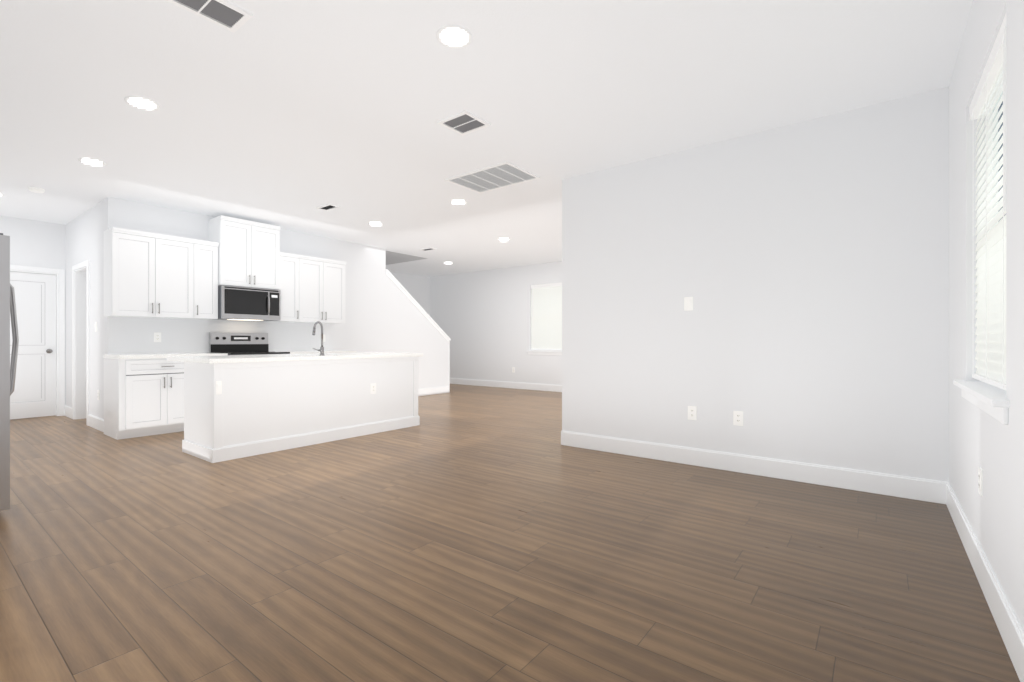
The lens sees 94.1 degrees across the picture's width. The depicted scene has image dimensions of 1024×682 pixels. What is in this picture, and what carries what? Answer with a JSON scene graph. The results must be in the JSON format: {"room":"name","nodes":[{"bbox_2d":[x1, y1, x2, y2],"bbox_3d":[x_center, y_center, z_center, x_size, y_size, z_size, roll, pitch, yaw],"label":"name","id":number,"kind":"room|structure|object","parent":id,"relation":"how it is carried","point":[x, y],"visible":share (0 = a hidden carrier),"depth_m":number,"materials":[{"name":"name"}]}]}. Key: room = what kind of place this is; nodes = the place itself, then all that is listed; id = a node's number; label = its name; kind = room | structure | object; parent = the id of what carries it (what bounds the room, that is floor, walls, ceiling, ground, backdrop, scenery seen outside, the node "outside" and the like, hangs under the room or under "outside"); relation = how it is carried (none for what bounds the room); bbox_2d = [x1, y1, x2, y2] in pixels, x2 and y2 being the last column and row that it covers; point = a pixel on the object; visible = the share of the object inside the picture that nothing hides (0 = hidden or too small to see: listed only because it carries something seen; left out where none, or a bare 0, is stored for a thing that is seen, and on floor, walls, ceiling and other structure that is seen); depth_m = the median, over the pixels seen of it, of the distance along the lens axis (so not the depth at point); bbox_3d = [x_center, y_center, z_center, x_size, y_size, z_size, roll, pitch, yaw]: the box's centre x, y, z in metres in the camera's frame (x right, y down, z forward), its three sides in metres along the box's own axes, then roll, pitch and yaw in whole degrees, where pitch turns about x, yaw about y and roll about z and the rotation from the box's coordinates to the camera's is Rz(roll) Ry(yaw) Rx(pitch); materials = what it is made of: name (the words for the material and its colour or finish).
{"room":"kitchen","nodes":[
{"label":"kitchen","id":0,"kind":"room"},
{"bbox_2d":[66,197,120,418],"bbox_3d":[-5.532,-0.300,6.261,2.200,2.750,0.120,0,0,37],"label":"wall","id":1,"kind":"structure","parent":0,"point":[85,234],"depth_m":5.91,"materials":[{"name":"white paint"}]},
{"bbox_2d":[72,260,88,425],"bbox_3d":[-5.679,0.022,6.364,0.850,2.105,0.136,0,0,37],"label":"door frame","id":2,"kind":"structure","parent":1,"relation":"attached to","point":[80,343],"depth_m":6.55,"materials":[{"name":"white paint"}]},
{"bbox_2d":[0,216,429,404],"bbox_3d":[-4.945,-0.300,8.931,0.120,2.750,9.050,0,0,37],"label":"wall","id":3,"kind":"structure","parent":0,"point":[33,243],"depth_m":6.72,"materials":[{"name":"white paint"}]},
{"bbox_2d":[10,272,55,418],"bbox_3d":[-6.791,0.060,6.505,0.171,2.005,0.830,0,0,37],"label":"hall door","id":4,"kind":"structure","parent":3,"relation":"in","point":[33,394],"depth_m":6.65,"materials":[{"name":"white paint"}]},
{"bbox_2d":[10,265,64,415],"bbox_3d":[-6.791,0.022,6.512,0.136,2.105,0.995,0,0,37],"label":"door frame","id":5,"kind":"structure","parent":3,"relation":"attached to","point":[60,343],"depth_m":6.82,"materials":[{"name":"white paint"}]},
{"bbox_2d":[121,199,448,388],"bbox_3d":[-3.017,-0.300,7.830,0.120,2.750,5.430,0,0,37],"label":"wall","id":6,"kind":"structure","parent":0,"point":[362,328],"depth_m":7.80,"materials":[{"name":"white paint"}]},
{"bbox_2d":[154,333,160,341],"bbox_3d":[-4.400,-0.045,5.922,0.007,0.116,0.072,0,0,37],"label":"outlet","id":7,"kind":"object","parent":6,"relation":"attached to","point":[157,337],"visible":1,"depth_m":5.92,"materials":[{"name":"white plastic"}]},
{"bbox_2d":[104,227,218,319],"bbox_3d":[-4.241,-0.775,5.822,0.374,0.980,1.075,0,0,37],"label":"upper cabinet","id":8,"kind":"object","parent":6,"relation":"attached to","point":[150,275],"visible":1,"depth_m":5.64,"materials":[{"name":"white paint"}]},
{"bbox_2d":[208,215,280,289],"bbox_3d":[-3.658,-1.170,6.550,0.414,0.890,0.770,0,0,37],"label":"upper cabinet","id":9,"kind":"object","parent":6,"relation":"attached to","point":[248,254],"visible":1,"depth_m":6.40,"materials":[{"name":"white paint"}]},
{"bbox_2d":[215,285,280,320],"bbox_3d":[-3.635,-0.501,6.532,0.468,0.427,0.756,0,0,37],"label":"microwave","id":10,"kind":"object","parent":9,"relation":"attached to","point":[246,303],"visible":0.94,"depth_m":6.39,"materials":[{"name":"grey"}]},
{"bbox_2d":[268,252,345,323],"bbox_3d":[-3.109,-0.775,7.298,0.374,0.980,1.065,0,0,37],"label":"upper cabinet","id":11,"kind":"object","parent":6,"relation":"attached to","point":[312,289],"visible":0.9,"depth_m":7.18,"materials":[{"name":"white paint"}]},
{"bbox_2d":[386,269,450,392],"bbox_3d":[-1.841,-0.118,9.362,0.160,2.386,1.654,0,0,37],"label":"trim","id":12,"kind":"structure","parent":6,"relation":"on","point":[396,282],"depth_m":9.31,"materials":[{"name":"white paint"}]},
{"bbox_2d":[0,0,972,276],"bbox_3d":[-1.062,-1.723,5.951,9.910,0.104,9.290,0,0,37],"label":"ceiling","id":13,"kind":"structure","parent":0,"point":[288,114],"depth_m":3.27,"materials":[{"name":"white paint"}]},
{"bbox_2d":[28,187,44,192],"bbox_3d":[-5.235,-1.657,5.252,0.130,0.036,0.130,0,0,37],"label":"smoke detector","id":14,"kind":"object","parent":13,"relation":"attached to","point":[35,190],"visible":1,"depth_m":5.22,"materials":[{"name":"white plastic"}]},
{"bbox_2d":[78,158,105,165],"bbox_3d":[-3.925,-1.671,4.461,0.198,0.008,0.198,0,0,37],"label":"recessed light","id":15,"kind":"object","parent":13,"relation":"in","point":[89,161],"visible":1,"depth_m":4.46,"materials":[{"name":"white"}]},
{"bbox_2d":[124,96,159,109],"bbox_3d":[-2.603,-1.671,3.359,0.198,0.008,0.198,0,0,37],"label":"recessed light","id":16,"kind":"object","parent":13,"relation":"in","point":[141,103],"visible":1,"depth_m":3.35,"materials":[{"name":"white"}]},
{"bbox_2d":[166,0,252,32],"bbox_3d":[-1.524,-1.669,2.367,0.220,0.012,0.360,0,0,37],"label":"ceiling vent","id":17,"kind":"object","parent":13,"relation":"in","point":[229,16],"visible":1,"depth_m":2.42,"materials":[{"name":"white metal"}]},
{"bbox_2d":[316,203,340,210],"bbox_3d":[-2.297,-1.669,5.960,0.300,0.012,0.160,0,0,37],"label":"ceiling vent","id":18,"kind":"object","parent":13,"relation":"in","point":[327,207],"visible":0.96,"depth_m":5.95,"materials":[{"name":"white metal"}]},
{"bbox_2d":[369,222,382,225],"bbox_3d":[-1.945,-1.671,6.812,0.198,0.008,0.198,0,0,37],"label":"recessed light","id":19,"kind":"object","parent":13,"relation":"in","point":[375,223],"visible":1,"depth_m":6.79,"materials":[{"name":"white plastic"}]},
{"bbox_2d":[419,247,435,250],"bbox_3d":[-1.529,-1.669,8.685,0.300,0.012,0.160,0,0,37],"label":"ceiling vent","id":20,"kind":"object","parent":13,"relation":"attached to","point":[427,249],"depth_m":8.68,"materials":[{"name":"white metal"}]},
{"bbox_2d":[436,25,471,47],"bbox_3d":[-0.317,-1.671,2.626,0.198,0.008,0.198,0,0,37],"label":"recessed light","id":21,"kind":"object","parent":13,"relation":"in","point":[453,36],"visible":1,"depth_m":2.62,"materials":[{"name":"white"}]},
{"bbox_2d":[450,200,466,204],"bbox_3d":[-0.643,-1.671,5.749,0.198,0.008,0.198,0,0,37],"label":"recessed light","id":22,"kind":"object","parent":13,"relation":"in","point":[459,202],"visible":1,"depth_m":5.76,"materials":[{"name":"white"}]},
{"bbox_2d":[437,110,490,135],"bbox_3d":[-0.368,-1.669,3.660,0.300,0.012,0.280,0,0,37],"label":"ceiling vent","id":23,"kind":"object","parent":13,"relation":"in","point":[465,122],"visible":1,"depth_m":3.65,"materials":[{"name":"white metal"}]},
{"bbox_2d":[445,161,539,192],"bbox_3d":[-0.204,-1.669,4.909,0.820,0.012,0.550,0,0,37],"label":"ceiling vent","id":24,"kind":"object","parent":13,"relation":"in","point":[496,176],"visible":1,"depth_m":4.88,"materials":[{"name":"white metal"}]},
{"bbox_2d":[430,261,561,384],"bbox_3d":[1.682,-0.300,9.625,9.790,2.750,0.120,0,0,37],"label":"wall","id":25,"kind":"structure","parent":0,"point":[482,319],"depth_m":11.15,"materials":[{"name":"white paint"}]},
{"bbox_2d":[527,351,561,354],"bbox_3d":[0.782,0.256,10.259,1.070,0.089,0.121,0,0,37],"label":"window sill","id":26,"kind":"structure","parent":25,"relation":"attached to","point":[544,352],"depth_m":10.27,"materials":[{"name":"white paint"}]},
{"bbox_2d":[531,283,561,349],"bbox_3d":[0.793,-0.520,10.273,0.926,1.425,0.058,0,0,37],"label":"window blinds","id":27,"kind":"object","parent":25,"relation":"attached to","point":[546,316],"visible":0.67,"depth_m":10.31,"materials":[{"name":"white plastic"}]},
{"bbox_2d":[532,350,561,350],"bbox_3d":[0.831,-0.510,10.322,0.950,1.450,0.040,0,0,37],"label":"window","id":28,"kind":"structure","parent":25,"relation":"in","point":[546,350],"depth_m":10.35,"materials":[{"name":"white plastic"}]},
{"bbox_2d":[0,384,1019,681],"bbox_3d":[-1.062,1.125,5.951,9.910,0.100,9.290,0,0,37],"label":"floor","id":29,"kind":"structure","parent":0,"point":[460,532],"depth_m":2.27,"materials":[{"name":"brown wood"}]},
{"bbox_2d":[0,233,18,510],"bbox_3d":[-3.619,0.214,2.864,0.910,1.722,0.892,0,0,37],"label":"refrigerator","id":30,"kind":"object","parent":29,"relation":"on","point":[7,311],"visible":1,"depth_m":2.87,"materials":[{"name":"grey metal"}]},
{"bbox_2d":[104,353,227,439],"bbox_3d":[-4.131,0.616,5.736,0.654,0.918,1.072,0,0,37],"label":"base cabinet","id":31,"kind":"object","parent":29,"relation":"on","point":[143,394],"visible":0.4,"depth_m":5.36,"materials":[{"name":"white paint"}]},
{"bbox_2d":[209,332,289,354],"bbox_3d":[-3.533,0.480,6.455,0.724,1.190,0.756,0,0,37],"label":"range","id":32,"kind":"object","parent":29,"relation":"on","point":[241,343],"visible":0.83,"depth_m":6.56,"materials":[{"name":"grey metal"}]},
{"bbox_2d":[179,356,419,462],"bbox_3d":[-2.198,0.636,5.367,0.736,0.878,2.392,0,0,37],"label":"kitchen island","id":33,"kind":"object","parent":29,"relation":"on","point":[264,404],"depth_m":4.77,"materials":[{"name":"white paint"}]},
{"bbox_2d":[216,381,221,393],"bbox_3d":[-2.604,0.415,4.238,0.011,0.116,0.045,0,0,37],"label":"outlet","id":34,"kind":"object","parent":33,"relation":"attached to","point":[218,387],"depth_m":4.24,"materials":[{"name":"white plastic"}]},
{"bbox_2d":[167,352,422,363],"bbox_3d":[-2.298,0.177,5.444,1.044,0.040,2.460,0,0,37],"label":"island countertop","id":35,"kind":"structure","parent":33,"relation":"on","point":[358,355],"depth_m":4.83,"materials":[{"name":"white stone"}]},
{"bbox_2d":[312,321,323,354],"bbox_3d":[-2.155,-0.030,5.205,0.211,0.374,0.139,0,0,37],"label":"faucet","id":36,"kind":"object","parent":35,"relation":"on","point":[321,349],"visible":1,"depth_m":5.18,"materials":[{"name":"silver metal"}]},
{"bbox_2d":[371,384,375,393],"bbox_3d":[-1.612,0.555,5.548,0.007,0.116,0.072,0,0,37],"label":"outlet","id":37,"kind":"object","parent":33,"relation":"attached to","point":[373,388],"visible":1,"depth_m":5.54,"materials":[{"name":"white plastic"}]},
{"bbox_2d":[280,351,355,353],"bbox_3d":[-2.997,0.616,7.214,0.654,0.918,1.062,0,0,37],"label":"base cabinet","id":38,"kind":"object","parent":29,"relation":"on","point":[300,352],"depth_m":7.13,"materials":[{"name":"white paint"}]},
{"bbox_2d":[562,87,948,481],"bbox_3d":[1.733,-0.300,4.090,2.970,2.750,0.120,0,0,37],"label":"wall","id":39,"kind":"structure","parent":0,"point":[804,265],"depth_m":3.75,"materials":[{"name":"white paint"}]},
{"bbox_2d":[65,378,1023,681],"bbox_3d":[-1.062,1.002,5.951,9.670,0.147,9.050,0,0,37],"label":"baseboard","id":40,"kind":"structure","parent":39,"relation":"attached to","point":[943,492],"depth_m":3.53,"materials":[{"name":"white paint"}]},
{"bbox_2d":[684,297,692,310],"bbox_3d":[1.538,-0.325,4.157,0.072,0.116,0.011,0,0,37],"label":"light switch","id":41,"kind":"object","parent":39,"relation":"attached to","point":[688,303],"visible":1,"depth_m":4.16,"materials":[{"name":"white plastic"}]},
{"bbox_2d":[688,406,696,419],"bbox_3d":[1.563,0.625,4.140,0.072,0.116,0.007,0,0,37],"label":"outlet","id":42,"kind":"object","parent":39,"relation":"attached to","point":[692,412],"visible":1,"depth_m":4.14,"materials":[{"name":"white plastic"}]},
{"bbox_2d":[734,411,742,425],"bbox_3d":[1.857,0.635,3.915,0.072,0.116,0.007,0,0,37],"label":"outlet","id":43,"kind":"object","parent":39,"relation":"attached to","point":[738,417],"visible":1,"depth_m":3.91,"materials":[{"name":"white plastic"}]},
{"bbox_2d":[949,0,1023,630],"bbox_3d":[2.822,-0.300,2.971,0.120,2.750,9.290,0,0,37],"label":"wall","id":44,"kind":"structure","parent":0,"point":[991,447],"depth_m":2.05,"materials":[{"name":"white paint"}]},
{"bbox_2d":[978,467,982,495],"bbox_3d":[2.117,0.635,2.157,0.007,0.116,0.072,0,0,37],"label":"electrical outlet","id":45,"kind":"object","parent":44,"relation":"attached to","point":[980,480],"visible":0.98,"depth_m":2.14,"materials":[{"name":"white plastic"}]},
{"bbox_2d":[953,380,1009,424],"bbox_3d":[2.114,0.256,2.122,0.121,0.089,1.120,0,0,37],"label":"window sill","id":46,"kind":"structure","parent":44,"relation":"attached to","point":[992,401],"depth_m":1.96,"materials":[{"name":"white paint"}]},
{"bbox_2d":[969,15,1005,390],"bbox_3d":[2.128,-0.520,2.111,0.058,1.425,0.976,0,0,37],"label":"window blinds","id":47,"kind":"object","parent":44,"relation":"attached to","point":[990,333],"visible":0.69,"depth_m":2.12,"materials":[{"name":"white plastic"}]},
{"bbox_2d":[987,80,1002,247],"bbox_3d":[2.177,-0.510,2.073,0.040,1.450,1.000,0,0,37],"label":"east window","id":48,"kind":"structure","parent":44,"relation":"in","point":[994,147],"depth_m":2.43,"materials":[{"name":"white glass"}]}
]}

